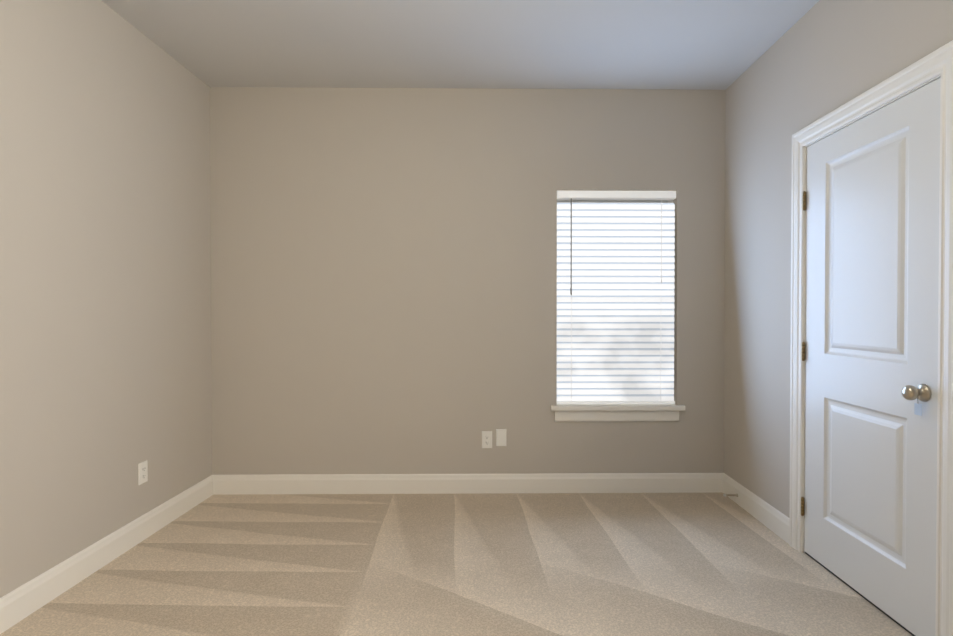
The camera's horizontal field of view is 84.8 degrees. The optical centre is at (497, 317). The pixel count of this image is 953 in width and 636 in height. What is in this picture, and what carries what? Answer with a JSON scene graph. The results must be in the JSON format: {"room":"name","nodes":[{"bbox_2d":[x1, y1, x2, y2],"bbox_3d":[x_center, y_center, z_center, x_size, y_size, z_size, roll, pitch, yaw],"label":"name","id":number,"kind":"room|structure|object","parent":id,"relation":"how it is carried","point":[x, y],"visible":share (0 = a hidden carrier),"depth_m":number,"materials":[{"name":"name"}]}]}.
{"room":"empty bedroom","nodes":[
{"label":"empty bedroom","id":0,"kind":"room"},
{"bbox_2d":[0,0,211,597],"bbox_3d":[-1.972,-0.155,1.177,0.140,2.740,4.670,0,1,-1],"label":"wall","id":1,"kind":"structure","parent":0,"point":[105,305],"depth_m":2.48,"materials":[{"name":"beige paint"}]},
{"bbox_2d":[0,475,215,633],"bbox_3d":[-1.896,1.150,1.262,0.015,0.130,4.530,0,1,-1],"label":"baseboard","id":2,"kind":"structure","parent":1,"relation":"attached to","point":[22,602],"depth_m":2.46,"materials":[{"name":"white paint"}]},
{"bbox_2d":[138,460,147,484],"bbox_3d":[-1.918,0.838,2.824,0.007,0.115,0.070,0,1,-1],"label":"electrical outlet","id":3,"kind":"object","parent":1,"relation":"attached to","point":[142,472],"visible":1,"depth_m":2.82,"materials":[{"name":"white plastic"}]},
{"bbox_2d":[0,493,912,635],"bbox_3d":[-0.163,1.264,1.284,3.760,0.100,4.810,0,1,-1],"label":"floor","id":4,"kind":"structure","parent":0,"point":[600,564],"depth_m":2.44,"materials":[{"name":"beige carpet"}]},
{"bbox_2d":[102,0,818,89],"bbox_3d":[-0.163,-1.575,1.253,3.760,0.100,4.810,0,1,-1],"label":"ceiling","id":5,"kind":"structure","parent":0,"point":[621,44],"depth_m":2.90,"materials":[{"name":"white paint"}]},
{"bbox_2d":[210,87,725,474],"bbox_3d":[-0.191,-0.181,3.603,3.760,2.740,0.140,0,1,-1],"label":"wall","id":6,"kind":"structure","parent":0,"point":[383,280],"depth_m":3.53,"materials":[{"name":"beige paint"}]},
{"bbox_2d":[216,473,719,494],"bbox_3d":[-0.175,1.125,3.540,3.450,0.130,0.015,0,1,-1],"label":"baseboard","id":7,"kind":"structure","parent":6,"relation":"attached to","point":[540,482],"depth_m":3.53,"materials":[{"name":"white paint"}]},
{"bbox_2d":[482,431,491,447],"bbox_3d":[-0.070,0.828,3.542,0.070,0.115,0.007,0,1,-1],"label":"electrical outlet","id":8,"kind":"object","parent":6,"relation":"attached to","point":[486,439],"visible":1,"depth_m":3.54,"materials":[{"name":"white plastic"}]},
{"bbox_2d":[496,429,505,445],"bbox_3d":[0.027,0.814,3.543,0.070,0.115,0.007,0,1,-1],"label":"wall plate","id":9,"kind":"object","parent":6,"relation":"attached to","point":[500,437],"visible":1,"depth_m":3.54,"materials":[{"name":"white plastic"}]},
{"bbox_2d":[557,200,672,202],"bbox_3d":[0.813,-0.139,3.656,0.822,1.465,0.059,0,1,-1],"label":"window","id":10,"kind":"structure","parent":6,"relation":"in","point":[614,201],"depth_m":3.65,"materials":[{"name":"white plastic"}]},
{"bbox_2d":[557,190,675,403],"bbox_3d":[0.813,-0.139,3.583,0.814,1.459,0.074,0,1,-1],"label":"window blind","id":11,"kind":"object","parent":6,"relation":"attached to","point":[615,298],"visible":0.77,"depth_m":3.59,"materials":[{"name":"white plastic"}]},
{"bbox_2d":[551,404,684,421],"bbox_3d":[0.819,0.649,3.581,0.907,0.110,0.117,0,1,-1],"label":"window sill","id":12,"kind":"structure","parent":6,"relation":"attached to","point":[608,412],"depth_m":3.54,"materials":[{"name":"white paint"}]},
{"bbox_2d":[724,0,952,516],"bbox_3d":[1.647,-0.155,1.220,0.140,2.740,4.670,0,1,-1],"label":"wall","id":13,"kind":"structure","parent":0,"point":[819,59],"depth_m":2.93,"materials":[{"name":"beige paint"}]},
{"bbox_2d":[720,473,788,543],"bbox_3d":[1.548,1.129,3.145,0.015,0.130,0.787,0,1,-1],"label":"baseboard","id":14,"kind":"structure","parent":13,"relation":"attached to","point":[773,519],"depth_m":3.09,"materials":[{"name":"white paint"}]},
{"bbox_2d":[723,493,737,496],"bbox_3d":[1.492,1.135,3.337,0.091,0.022,0.022,0,1,-1],"label":"door stop","id":15,"kind":"object","parent":14,"relation":"attached to","point":[725,495],"visible":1,"depth_m":3.33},
{"bbox_2d":[801,78,940,635],"bbox_3d":[1.551,0.172,2.254,0.106,2.060,0.800,0,1,-1],"label":"door","id":16,"kind":"structure","parent":13,"relation":"in","point":[870,345],"depth_m":2.16,"materials":[{"name":"white paint"}]},
{"bbox_2d":[789,40,952,635],"bbox_3d":[1.635,0.125,2.251,0.181,2.157,0.980,0,1,-1],"label":"door frame","id":17,"kind":"structure","parent":13,"relation":"attached to","point":[934,64],"depth_m":1.88,"materials":[{"name":"white paint"}]}
]}

